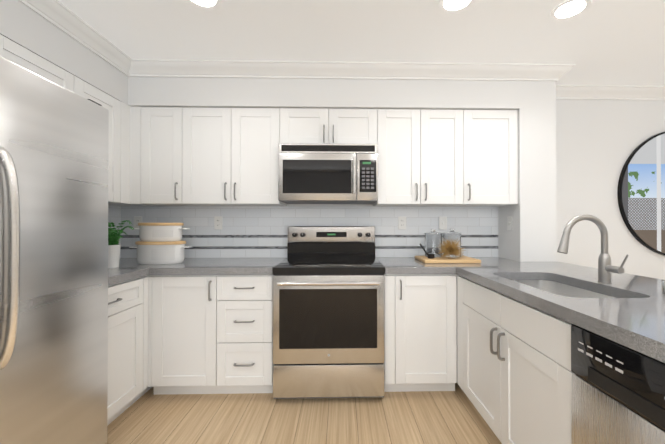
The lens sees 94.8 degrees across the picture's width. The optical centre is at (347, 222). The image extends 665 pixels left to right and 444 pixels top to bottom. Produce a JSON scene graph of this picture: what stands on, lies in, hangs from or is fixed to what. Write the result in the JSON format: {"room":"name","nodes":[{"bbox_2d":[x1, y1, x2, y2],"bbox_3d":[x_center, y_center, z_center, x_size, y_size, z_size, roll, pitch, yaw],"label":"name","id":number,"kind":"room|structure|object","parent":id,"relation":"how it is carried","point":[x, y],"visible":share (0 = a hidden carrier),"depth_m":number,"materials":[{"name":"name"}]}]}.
{"room":"kitchen","nodes":[
{"label":"kitchen","id":0,"kind":"room"},
{"bbox_2d":[0,0,127,104],"bbox_3d":[-1.811,-1.072,0.921,0.300,0.310,2.850,0,0,-1],"label":"soffit","id":1,"kind":"structure","parent":0,"point":[20,24],"depth_m":1.77,"materials":[{"name":"white paint"}]},
{"bbox_2d":[107,383,501,443],"bbox_3d":[1.286,1.259,0.151,6.700,0.100,5.440,0,0,-1],"label":"floor","id":2,"kind":"structure","parent":0,"point":[411,417],"depth_m":1.88,"materials":[{"name":"brown wood"}]},
{"bbox_2d":[0,56,108,443],"bbox_3d":[-1.444,0.344,0.886,0.972,1.738,0.920,0,0,-1],"label":"refrigerator","id":3,"kind":"object","parent":2,"relation":"on","point":[54,146],"visible":1,"depth_m":1.09,"materials":[{"name":"grey metal"}]},
{"bbox_2d":[107,276,150,425],"bbox_3d":[-1.662,0.784,1.706,0.628,0.866,0.724,0,0,-1],"label":"base cabinet","id":4,"kind":"object","parent":2,"relation":"on","point":[128,387],"depth_m":1.88,"materials":[{"name":"white wood"}]},
{"bbox_2d":[108,258,190,285],"bbox_3d":[-1.664,0.328,2.018,0.638,0.048,1.343,0,0,-1],"label":"countertop","id":5,"kind":"structure","parent":4,"relation":"on","point":[127,269],"depth_m":2.00,"materials":[{"name":"stone"}]},
{"bbox_2d":[108,220,133,267],"bbox_3d":[-1.638,0.139,2.067,0.310,0.330,0.260,0,0,-1],"label":"plant","id":6,"kind":"object","parent":5,"relation":"on","point":[114,247],"visible":0.62,"depth_m":2.07,"materials":[{"name":"green plant"}]},
{"bbox_2d":[129,241,191,264],"bbox_3d":[-1.421,0.222,2.328,0.436,0.166,0.222,0,0,-1],"label":"pot","id":7,"kind":"object","parent":5,"relation":"on","point":[160,253],"visible":0.94,"depth_m":2.24,"materials":[{"name":"white ceramic"}]},
{"bbox_2d":[132,223,189,241],"bbox_3d":[-1.421,0.068,2.329,0.400,0.140,0.202,0,0,-1],"label":"pot","id":8,"kind":"object","parent":7,"relation":"on","point":[157,232],"visible":0.98,"depth_m":2.25,"materials":[{"name":"white ceramic"}]},
{"bbox_2d":[147,274,273,394],"bbox_3d":[-0.950,0.787,2.375,0.864,0.866,0.656,0,0,-1],"label":"base cabinet","id":9,"kind":"object","parent":2,"relation":"on","point":[210,334],"visible":0.96,"depth_m":2.09,"materials":[{"name":"white wood"}]},
{"bbox_2d":[149,258,286,274],"bbox_3d":[-0.935,0.330,2.389,0.835,0.048,0.633,0,0,-1],"label":"countertop","id":10,"kind":"structure","parent":9,"relation":"on","point":[228,266],"depth_m":2.09,"materials":[{"name":"stone"}]},
{"bbox_2d":[272,226,384,398],"bbox_3d":[-0.132,0.623,2.345,0.762,1.195,0.697,0,0,-1],"label":"stove","id":11,"kind":"object","parent":2,"relation":"on","point":[328,315],"visible":1,"depth_m":2.05,"materials":[{"name":"grey metal"}]},
{"bbox_2d":[384,274,458,391],"bbox_3d":[0.514,0.787,2.407,0.524,0.866,0.656,0,0,-1],"label":"base cabinet","id":12,"kind":"object","parent":2,"relation":"on","point":[420,322],"visible":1,"depth_m":2.12,"materials":[{"name":"white wood"}]},
{"bbox_2d":[375,257,455,273],"bbox_3d":[0.499,0.331,2.421,0.494,0.048,0.633,0,0,-1],"label":"countertop","id":13,"kind":"structure","parent":12,"relation":"on","point":[402,265],"depth_m":2.14,"materials":[{"name":"stone"}]},
{"bbox_2d":[457,275,464,389],"bbox_3d":[1.063,0.787,2.388,0.610,0.866,0.718,0,0,-1],"label":"base cabinet","id":14,"kind":"object","parent":2,"relation":"on","point":[459,330],"visible":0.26,"depth_m":2.06,"materials":[{"name":"white wood"}]},
{"bbox_2d":[463,278,572,443],"bbox_3d":[1.062,0.783,1.551,0.648,0.866,0.954,0,0,-1],"label":"base cabinet","id":15,"kind":"object","parent":2,"relation":"on","point":[517,380],"visible":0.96,"depth_m":1.41,"materials":[{"name":"white wood"}]},
{"bbox_2d":[446,257,664,362],"bbox_3d":[1.226,0.326,1.574,0.920,0.048,2.358,0,0,-1],"label":"countertop","id":16,"kind":"structure","parent":15,"relation":"on","point":[631,314],"depth_m":1.26,"materials":[{"name":"stone"}]},
{"bbox_2d":[415,256,480,262],"bbox_3d":[0.796,0.293,2.471,0.430,0.026,0.330,0,0,-1],"label":"cutting board","id":17,"kind":"object","parent":16,"relation":"on","point":[461,259],"visible":1,"depth_m":2.34,"materials":[{"name":"brown wood"}]},
{"bbox_2d":[420,243,434,258],"bbox_3d":[0.633,0.221,2.417,0.120,0.117,0.062,0,0,-1],"label":"scoop","id":18,"kind":"object","parent":17,"relation":"on","point":[430,256],"visible":1,"depth_m":2.40,"materials":[{"name":"black plastic"}]},
{"bbox_2d":[425,228,442,256],"bbox_3d":[0.719,0.160,2.550,0.148,0.240,0.148,0,0,-1],"label":"jar","id":19,"kind":"object","parent":17,"relation":"on","point":[433,237],"visible":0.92,"depth_m":2.49,"materials":[{"name":"clear glass"}]},
{"bbox_2d":[436,238,465,258],"bbox_3d":[0.815,0.188,2.370,0.211,0.178,0.208,0,0,-1],"label":"air plant","id":20,"kind":"object","parent":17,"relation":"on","point":[448,248],"visible":1,"depth_m":2.36,"materials":[{"name":"brown plant"}]},
{"bbox_2d":[443,228,461,256],"bbox_3d":[0.876,0.160,2.553,0.148,0.240,0.148,0,0,-1],"label":"jar","id":21,"kind":"object","parent":17,"relation":"on","point":[450,235],"visible":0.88,"depth_m":2.50,"materials":[{"name":"clear glass"}]},
{"bbox_2d":[513,280,614,297],"bbox_3d":[1.061,0.453,1.550,0.436,0.205,0.716,0,0,-1],"label":"sink","id":22,"kind":"object","parent":16,"relation":"in","point":[557,288],"visible":0.04,"depth_m":1.78,"materials":[{"name":"metal"}]},
{"bbox_2d":[557,214,628,282],"bbox_3d":[1.215,0.129,1.520,0.272,0.346,0.148,0,0,-1],"label":"faucet","id":23,"kind":"object","parent":16,"relation":"on","point":[605,268],"visible":1,"depth_m":1.55,"materials":[{"name":"silver metal"}]},
{"bbox_2d":[661,281,664,295],"bbox_3d":[1.322,0.270,1.257,0.042,0.061,0.042,0,0,-1],"label":"air gap","id":24,"kind":"object","parent":16,"relation":"on","point":[662,288],"visible":1,"depth_m":1.26,"materials":[{"name":"silver metal"}]},
{"bbox_2d":[571,324,664,443],"bbox_3d":[1.086,0.777,0.765,0.614,0.859,0.609,0,0,-1],"label":"dishwasher","id":25,"kind":"object","parent":2,"relation":"on","point":[618,393],"visible":0.88,"depth_m":0.90,"materials":[{"name":"grey"}]},
{"bbox_2d":[128,77,555,261],"bbox_3d":[-0.171,-0.456,2.557,3.650,1.526,0.345,0,0,-1],"label":"wall","id":26,"kind":"structure","parent":0,"point":[530,236],"depth_m":2.41,"materials":[{"name":"white paint"}]},
{"bbox_2d":[507,217,511,229],"bbox_3d":[1.358,0.004,2.559,0.010,0.115,0.070,0,0,-1],"label":"outlet","id":27,"kind":"object","parent":26,"relation":"attached to","point":[509,223],"visible":1,"depth_m":2.56,"materials":[{"name":"white plastic"}]},
{"bbox_2d":[58,0,664,85],"bbox_3d":[1.286,-1.281,0.164,6.700,0.100,5.440,0,0,-1],"label":"ceiling","id":28,"kind":"structure","parent":0,"point":[609,42],"depth_m":1.96,"materials":[{"name":"white paint"}]},
{"bbox_2d":[18,0,133,75],"bbox_3d":[-1.616,-1.181,0.880,0.088,0.092,2.760,0,0,-1],"label":"crown molding","id":29,"kind":"structure","parent":28,"relation":"attached to","point":[63,18],"depth_m":1.87,"materials":[{"name":"white wood"}]},
{"bbox_2d":[187,0,220,9],"bbox_3d":[-0.786,-1.220,1.649,0.196,0.006,0.196,0,0,-1],"label":"recessed light","id":30,"kind":"object","parent":28,"relation":"in","point":[208,4],"visible":1,"depth_m":1.70,"materials":[{"name":"white paint"}]},
{"bbox_2d":[128,59,574,87],"bbox_3d":[0.027,-1.173,2.359,3.438,0.092,0.113,0,0,-1],"label":"crown molding","id":31,"kind":"structure","parent":28,"relation":"attached to","point":[142,67],"depth_m":2.34,"materials":[{"name":"white wood"}]},
{"bbox_2d":[439,0,474,13],"bbox_3d":[0.603,-1.220,1.679,0.196,0.006,0.196,0,0,-1],"label":"recessed light","id":32,"kind":"object","parent":28,"relation":"in","point":[451,6],"visible":1,"depth_m":1.71,"materials":[{"name":"white paint"}]},
{"bbox_2d":[550,0,591,20],"bbox_3d":[1.272,-1.220,1.744,0.196,0.006,0.196,0,0,-1],"label":"recessed light","id":33,"kind":"object","parent":28,"relation":"in","point":[566,10],"visible":1,"depth_m":1.74,"materials":[{"name":"white paint"}]},
{"bbox_2d":[287,99,664,279],"bbox_3d":[1.228,0.003,2.817,6.700,2.440,0.120,0,0,-1],"label":"wall","id":34,"kind":"structure","parent":0,"point":[598,142],"depth_m":2.78,"materials":[{"name":"white paint"}]},
{"bbox_2d":[108,205,119,243],"bbox_3d":[-1.981,0.076,2.001,0.008,0.455,1.320,0,0,-1],"label":"tile backsplash","id":35,"kind":"structure","parent":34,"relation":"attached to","point":[113,211],"depth_m":2.61,"materials":[{"name":"grey tile"}]},
{"bbox_2d":[130,106,194,205],"bbox_3d":[-1.506,-0.528,2.520,0.420,0.758,0.356,0,0,-1],"label":"upper cabinet","id":36,"kind":"object","parent":34,"relation":"attached to","point":[155,156],"visible":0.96,"depth_m":2.38,"materials":[{"name":"white wood"}]},
{"bbox_2d":[182,107,286,205],"bbox_3d":[-0.916,-0.528,2.533,0.760,0.758,0.356,0,0,-1],"label":"upper cabinet","id":37,"kind":"object","parent":34,"relation":"attached to","point":[229,156],"visible":1,"depth_m":2.40,"materials":[{"name":"white wood"}]},
{"bbox_2d":[120,206,497,257],"bbox_3d":[-0.320,0.080,2.718,3.360,0.455,0.008,0,0,-1],"label":"tile backsplash","id":38,"kind":"structure","parent":34,"relation":"attached to","point":[253,232],"depth_m":2.71,"materials":[{"name":"white tile"}]},
{"bbox_2d":[134,216,141,229],"bbox_3d":[-1.839,0.000,2.678,0.072,0.116,0.006,0,0,-1],"label":"electrical outlet","id":39,"kind":"object","parent":38,"relation":"attached to","point":[137,219],"visible":0.77,"depth_m":2.68,"materials":[{"name":"white plastic"}]},
{"bbox_2d":[214,216,222,229],"bbox_3d":[-1.139,0.000,2.693,0.072,0.116,0.006,0,0,-1],"label":"electrical outlet","id":40,"kind":"object","parent":38,"relation":"attached to","point":[218,222],"visible":1,"depth_m":2.69,"materials":[{"name":"white plastic"}]},
{"bbox_2d":[398,217,405,228],"bbox_3d":[0.490,0.000,2.729,0.072,0.116,0.006,0,0,-1],"label":"electrical outlet","id":41,"kind":"object","parent":38,"relation":"attached to","point":[401,222],"visible":1,"depth_m":2.73,"materials":[{"name":"white plastic"}]},
{"bbox_2d":[439,217,446,228],"bbox_3d":[0.855,0.000,2.735,0.072,0.116,0.010,0,0,-1],"label":"electrical outlet","id":42,"kind":"object","parent":38,"relation":"attached to","point":[442,222],"visible":1,"depth_m":2.73,"materials":[{"name":"white plastic"}]},
{"bbox_2d":[280,108,376,143],"bbox_3d":[-0.151,-0.756,2.551,0.770,0.301,0.356,0,0,-1],"label":"upper cabinet","id":43,"kind":"object","parent":34,"relation":"attached to","point":[325,126],"visible":0.9,"depth_m":2.41,"materials":[{"name":"white wood"}]},
{"bbox_2d":[278,143,377,203],"bbox_3d":[-0.150,-0.387,2.499,0.756,0.436,0.453,0,0,-1],"label":"microwave","id":44,"kind":"object","parent":43,"relation":"attached to","point":[327,173],"visible":1,"depth_m":2.32,"materials":[{"name":"grey metal"}]},
{"bbox_2d":[373,109,463,206],"bbox_3d":[0.579,-0.528,2.565,0.690,0.758,0.356,0,0,-1],"label":"upper cabinet","id":45,"kind":"object","parent":34,"relation":"attached to","point":[420,158],"visible":1,"depth_m":2.43,"materials":[{"name":"white wood"}]},
{"bbox_2d":[450,110,517,206],"bbox_3d":[1.143,-0.528,2.578,0.438,0.758,0.356,0,0,-1],"label":"upper cabinet","id":46,"kind":"object","parent":34,"relation":"attached to","point":[490,157],"visible":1,"depth_m":2.44,"materials":[{"name":"white wood"}]},
{"bbox_2d":[556,85,664,99],"bbox_3d":[3.056,-1.171,2.748,2.810,0.092,0.110,0,0,-1],"label":"crown molding","id":47,"kind":"structure","parent":34,"relation":"attached to","point":[573,92],"depth_m":2.74,"materials":[{"name":"white wood"}]},
{"bbox_2d":[617,132,664,255],"bbox_3d":[3.050,-0.268,2.783,1.174,1.174,0.028,0,0,-1],"label":"mirror","id":48,"kind":"object","parent":34,"relation":"attached to","point":[641,193],"visible":1,"depth_m":2.77,"materials":[{"name":"black mirror"}]},
{"bbox_3d":[-2.003,-0.012,0.086,0.120,2.440,5.200,0,0,-1],"label":"wall","id":49,"kind":"structure","parent":0,"visible":0},
{"bbox_2d":[0,34,73,91],"bbox_3d":[-1.821,-0.749,1.419,0.298,0.328,0.910,0,0,-1],"label":"upper cabinet","id":50,"kind":"object","parent":49,"relation":"attached to","point":[17,54],"visible":0.33,"depth_m":1.64,"materials":[{"name":"white wood"}]},
{"bbox_2d":[74,76,144,205],"bbox_3d":[-1.821,-0.529,2.282,0.336,0.758,0.818,0,0,-1],"label":"upper cabinet","id":51,"kind":"object","parent":49,"relation":"attached to","point":[119,160],"visible":0.27,"depth_m":2.23,"materials":[{"name":"white wood"}]}
]}

